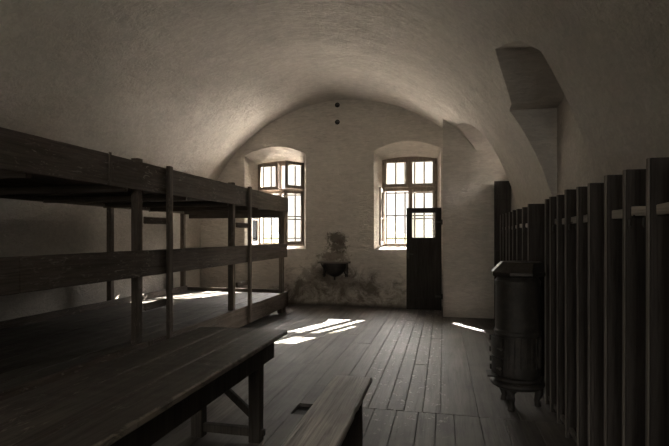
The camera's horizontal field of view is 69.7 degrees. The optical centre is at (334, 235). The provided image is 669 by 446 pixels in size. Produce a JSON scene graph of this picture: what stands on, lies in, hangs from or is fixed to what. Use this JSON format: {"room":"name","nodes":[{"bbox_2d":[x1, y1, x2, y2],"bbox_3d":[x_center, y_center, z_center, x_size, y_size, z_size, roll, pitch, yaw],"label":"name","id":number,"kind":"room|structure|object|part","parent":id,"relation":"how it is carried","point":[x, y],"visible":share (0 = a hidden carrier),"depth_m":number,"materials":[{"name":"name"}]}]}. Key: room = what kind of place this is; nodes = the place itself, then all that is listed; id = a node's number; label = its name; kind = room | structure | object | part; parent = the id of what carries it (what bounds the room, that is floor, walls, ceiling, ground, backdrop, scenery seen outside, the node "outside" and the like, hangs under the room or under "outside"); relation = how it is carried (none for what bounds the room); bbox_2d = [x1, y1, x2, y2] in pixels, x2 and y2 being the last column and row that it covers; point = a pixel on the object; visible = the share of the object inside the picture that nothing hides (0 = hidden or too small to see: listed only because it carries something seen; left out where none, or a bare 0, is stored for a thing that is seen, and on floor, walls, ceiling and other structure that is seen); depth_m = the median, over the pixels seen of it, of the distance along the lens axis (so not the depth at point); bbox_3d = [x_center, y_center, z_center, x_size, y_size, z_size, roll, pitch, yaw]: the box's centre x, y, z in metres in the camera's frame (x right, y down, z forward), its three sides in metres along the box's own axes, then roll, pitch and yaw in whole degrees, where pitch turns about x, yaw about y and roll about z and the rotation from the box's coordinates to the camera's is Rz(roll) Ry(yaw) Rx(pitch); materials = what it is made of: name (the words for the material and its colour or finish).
{"room":"prison interior","nodes":[
{"label":"prison interior","id":0,"kind":"room"},
{"bbox_2d":[0,218,200,320],"bbox_3d":[-4.598,0.648,3.469,0.001,1.724,14.740,0,0,13],"label":"wall","id":1,"kind":"structure","parent":0,"point":[18,237],"depth_m":7.01,"materials":[{"name":"beige paint"}]},
{"bbox_2d":[201,100,442,308],"bbox_3d":[-0.351,-0.655,10.352,5.250,4.330,0.560,0,0,13],"label":"wall","id":2,"kind":"structure","parent":0,"point":[342,162],"depth_m":9.98,"materials":[{"name":"beige paint"}]},
{"bbox_2d":[252,160,303,245],"bbox_3d":[-1.216,-0.717,10.447,1.120,1.946,0.758,0,0,13],"label":"window","id":3,"kind":"structure","parent":2,"relation":"in","point":[294,190],"depth_m":10.53,"materials":[{"name":"brown wood"}]},
{"bbox_3d":[-1.741,-0.398,10.439,0.004,1.029,0.387,0,0,9],"label":"pane","id":4,"kind":"part","parent":3,"relation":"part of","materials":[{"name":"clear glass"}]},
{"bbox_2d":[261,166,300,242],"bbox_3d":[-1.149,-0.728,10.747,1.080,1.925,0.051,0,0,13],"label":"grille","id":5,"kind":"object","parent":3,"relation":"attached to","point":[294,195],"depth_m":10.71,"materials":[{"name":"metal"}]},
{"bbox_2d":[317,261,350,279],"bbox_3d":[-0.007,0.717,9.834,0.630,0.385,0.303,0,0,13],"label":"basin","id":6,"kind":"object","parent":2,"relation":"attached to","point":[334,269],"visible":1,"depth_m":9.80,"materials":[{"name":"metal"}]},
{"bbox_3d":[-0.017,0.704,9.856,0.490,0.293,0.257,0,0,13],"label":"bowl","id":7,"kind":"part","parent":6,"relation":"part of","materials":[{"name":"metal"}]},
{"bbox_2d":[379,156,436,246],"bbox_3d":[1.519,-0.717,9.815,1.175,1.946,0.786,0,0,13],"label":"window","id":8,"kind":"structure","parent":2,"relation":"in","point":[408,185],"depth_m":9.99,"materials":[{"name":"brown wood"}]},
{"bbox_3d":[0.959,-0.398,9.814,0.004,1.029,0.414,0,0,11],"label":"pane","id":9,"kind":"part","parent":8,"relation":"part of","materials":[{"name":"clear glass"}]},
{"bbox_2d":[0,0,668,225],"bbox_3d":[-1.467,-1.517,2.761,6.420,2.606,14.740,0,0,13],"label":"ceiling","id":10,"kind":"structure","parent":0,"point":[183,85],"depth_m":5.76,"materials":[{"name":"beige paint"}]},
{"bbox_2d":[151,304,576,445],"bbox_3d":[-1.468,1.464,2.762,6.417,0.032,14.738,0,0,13],"label":"floor","id":11,"kind":"structure","parent":0,"point":[394,347],"depth_m":4.75,"materials":[{"name":"brown wood"}]},
{"bbox_2d":[0,327,286,445],"bbox_3d":[-1.018,1.074,2.211,0.700,0.752,2.964,0,0,13],"label":"table","id":12,"kind":"object","parent":11,"relation":"on","point":[139,397],"visible":1,"depth_m":2.31,"materials":[{"name":"brown wood"}]},
{"bbox_3d":[-0.987,1.093,3.495,0.090,0.714,0.085,0,0,13],"label":"leg","id":13,"kind":"part","parent":12,"relation":"part of","materials":[{"name":"brown wood"}]},
{"bbox_3d":[-0.555,1.093,3.397,0.090,0.714,0.083,0,0,13],"label":"leg","id":14,"kind":"part","parent":12,"relation":"part of","materials":[{"name":"brown wood"}]},
{"bbox_2d":[0,127,287,401],"bbox_3d":[-2.928,0.338,4.998,2.178,2.226,9.256,0,0,13],"label":"bunk bed","id":15,"kind":"object","parent":11,"relation":"on","point":[38,350],"visible":0.98,"depth_m":5.08,"materials":[{"name":"brown wood"}]},
{"bbox_3d":[-2.599,0.275,1.828,0.041,0.268,3.216,0,0,13],"label":"rail","id":16,"kind":"part","parent":15,"relation":"part of","materials":[{"name":"brown wood"}]},
{"bbox_3d":[-2.495,-0.598,2.276,0.040,0.288,4.136,0,0,13],"label":"rail","id":17,"kind":"part","parent":15,"relation":"part of","materials":[{"name":"brown wood"}]},
{"bbox_3d":[-2.429,1.207,2.574,0.039,0.294,4.746,0,0,13],"label":"rail","id":18,"kind":"part","parent":15,"relation":"part of","materials":[{"name":"brown wood"}]},
{"bbox_3d":[-3.400,-0.490,7.381,0.034,0.120,4.696,0,0,13],"label":"rail","id":19,"kind":"part","parent":15,"relation":"part of","materials":[{"name":"brown wood"}]},
{"bbox_3d":[-3.421,1.045,7.294,0.032,0.138,4.516,0,0,13],"label":"rail","id":20,"kind":"part","parent":15,"relation":"part of","materials":[{"name":"brown wood"}]},
{"bbox_3d":[-3.458,0.390,7.404,0.083,2.120,0.083,0,0,13],"label":"post","id":21,"kind":"part","parent":15,"relation":"part of","materials":[{"name":"brown wood"}]},
{"bbox_3d":[-1.982,0.338,4.814,0.083,2.225,0.084,0,0,13],"label":"post","id":22,"kind":"part","parent":15,"relation":"part of","materials":[{"name":"brown wood"}]},
{"bbox_3d":[-1.582,0.275,6.314,0.040,0.266,5.976,0,0,13],"label":"rail","id":23,"kind":"part","parent":15,"relation":"part of","materials":[{"name":"brown wood"}]},
{"bbox_3d":[-2.990,0.390,9.472,0.083,2.120,0.083,0,0,13],"label":"post","id":24,"kind":"part","parent":15,"relation":"part of","materials":[{"name":"brown wood"}]},
{"bbox_3d":[-1.475,-0.595,6.792,0.039,0.283,5.116,0,0,13],"label":"rail","id":25,"kind":"part","parent":15,"relation":"part of","materials":[{"name":"brown wood"}]},
{"bbox_3d":[-1.409,1.207,7.080,0.041,0.287,4.486,0,0,13],"label":"rail","id":26,"kind":"part","parent":15,"relation":"part of","materials":[{"name":"brown wood"}]},
{"bbox_3d":[-1.495,0.338,6.970,0.082,2.225,0.085,0,0,13],"label":"post","id":27,"kind":"part","parent":15,"relation":"part of","materials":[{"name":"brown wood"}]},
{"bbox_3d":[-1.008,0.360,9.126,0.083,2.180,0.086,0,0,13],"label":"post","id":28,"kind":"part","parent":15,"relation":"part of","materials":[{"name":"brown wood"}]},
{"bbox_2d":[281,375,371,445],"bbox_3d":[-0.099,1.225,2.392,0.277,0.451,2.122,0,0,13],"label":"bench","id":29,"kind":"object","parent":11,"relation":"on","point":[335,418],"visible":1,"depth_m":2.77,"materials":[{"name":"brown wood"}]},
{"bbox_3d":[0.074,1.244,3.162,0.222,0.412,0.042,0,0,13],"label":"leg","id":30,"kind":"part","parent":29,"relation":"part of","materials":[{"name":"brown wood"}]},
{"bbox_2d":[494,181,510,319],"bbox_3d":[2.902,0.250,8.291,0.275,2.400,0.066,0,0,13],"label":"wooden panel","id":31,"kind":"object","parent":11,"relation":"on","point":[502,189],"visible":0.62,"depth_m":8.29,"materials":[{"name":"brown wood"}]},
{"bbox_2d":[486,261,545,411],"bbox_3d":[1.551,0.831,4.119,0.475,1.238,0.440,0,0,13],"label":"stove","id":32,"kind":"object","parent":11,"relation":"on","point":[515,347],"visible":1,"depth_m":3.96,"materials":[{"name":"metal"}]},
{"bbox_2d":[486,370,497,376],"bbox_3d":[1.357,1.187,4.148,0.085,0.014,0.170,0,0,13],"label":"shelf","id":33,"kind":"object","parent":32,"relation":"attached to","point":[490,373],"depth_m":4.09,"materials":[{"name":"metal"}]},
{"bbox_3d":[1.384,0.935,4.092,0.058,0.160,0.205,0,0,-7],"label":"fire door","id":34,"kind":"part","parent":32,"relation":"part of","materials":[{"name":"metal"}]},
{"bbox_3d":[1.384,1.100,4.092,0.050,0.130,0.183,0,0,-7],"label":"ash door","id":35,"kind":"part","parent":32,"relation":"part of","materials":[{"name":"metal"}]},
{"bbox_3d":[1.506,1.341,4.264,0.087,0.219,0.104,0,0,-16],"label":"leg","id":36,"kind":"part","parent":32,"relation":"part of","materials":[{"name":"metal"}]},
{"bbox_3d":[1.470,1.341,3.988,0.093,0.219,0.102,0,0,13],"label":"leg","id":37,"kind":"part","parent":32,"relation":"part of","materials":[{"name":"metal"}]},
{"bbox_3d":[1.568,1.232,4.116,0.440,0.105,0.440,0,0,13],"label":"plate","id":38,"kind":"part","parent":32,"relation":"part of","materials":[{"name":"metal"}]},
{"bbox_3d":[1.568,0.282,4.116,0.418,0.126,0.418,0,0,13],"label":"lid","id":39,"kind":"part","parent":32,"relation":"part of","materials":[{"name":"black metal"}]},
{"bbox_3d":[1.727,1.341,4.095,0.103,0.219,0.088,0,0,13],"label":"leg","id":40,"kind":"part","parent":32,"relation":"part of","materials":[{"name":"metal"}]},
{"bbox_2d":[500,204,544,375],"bbox_3d":[2.429,0.558,6.182,0.301,1.785,2.498,0,0,13],"label":"rack","id":41,"kind":"object","parent":11,"relation":"on","point":[522,231],"visible":0.46,"depth_m":5.00,"materials":[{"name":"brown wood"}]},
{"bbox_2d":[545,157,668,445],"bbox_3d":[1.666,0.557,2.807,0.301,1.787,2.718,0,0,13],"label":"wooden partition","id":42,"kind":"object","parent":11,"relation":"on","point":[607,243],"visible":1,"depth_m":2.60,"materials":[{"name":"brown wood"}]},
{"bbox_3d":[1.560,1.395,2.831,0.028,0.042,2.670,0,0,13],"label":"foot rail","id":43,"kind":"part","parent":42,"relation":"part of","materials":[{"name":"brown wood"}]},
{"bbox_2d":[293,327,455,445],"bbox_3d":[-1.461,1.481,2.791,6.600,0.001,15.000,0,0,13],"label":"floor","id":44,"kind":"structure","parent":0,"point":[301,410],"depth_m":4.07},
{"bbox_2d":[443,119,511,318],"bbox_3d":[2.616,-0.299,8.919,1.170,3.618,0.928,0,0,13],"label":"wall","id":45,"kind":"structure","parent":0,"point":[470,174],"depth_m":8.53,"materials":[{"name":"beige paint"}]},
{"bbox_2d":[406,208,442,309],"bbox_3d":[1.748,0.442,9.338,0.696,1.985,0.103,0,0,13],"label":"door","id":46,"kind":"structure","parent":45,"relation":"in","point":[423,255],"depth_m":9.36,"materials":[{"name":"brown wood"}]},
{"bbox_3d":[1.738,1.322,9.367,0.472,0.226,0.039,0,0,13],"label":"rail","id":47,"kind":"part","parent":46,"relation":"part of","materials":[{"name":"brown wood"}]},
{"bbox_3d":[1.738,0.095,9.368,0.472,0.132,0.040,0,0,13],"label":"rail","id":48,"kind":"part","parent":46,"relation":"part of","materials":[{"name":"brown wood"}]},
{"bbox_3d":[1.738,-0.500,9.367,0.472,0.101,0.039,0,0,13],"label":"rail","id":49,"kind":"part","parent":46,"relation":"part of","materials":[{"name":"brown wood"}]},
{"bbox_3d":[1.738,0.675,9.367,0.490,1.110,0.016,0,0,13],"label":"panel","id":50,"kind":"part","parent":46,"relation":"part of","materials":[{"name":"brown wood"}]},
{"bbox_2d":[512,95,596,209],"bbox_3d":[1.784,-0.200,1.565,0.450,3.420,13.840,0,0,13],"label":"wall","id":51,"kind":"structure","parent":0,"point":[574,168],"depth_m":4.55,"materials":[{"name":"beige paint"}]}
]}

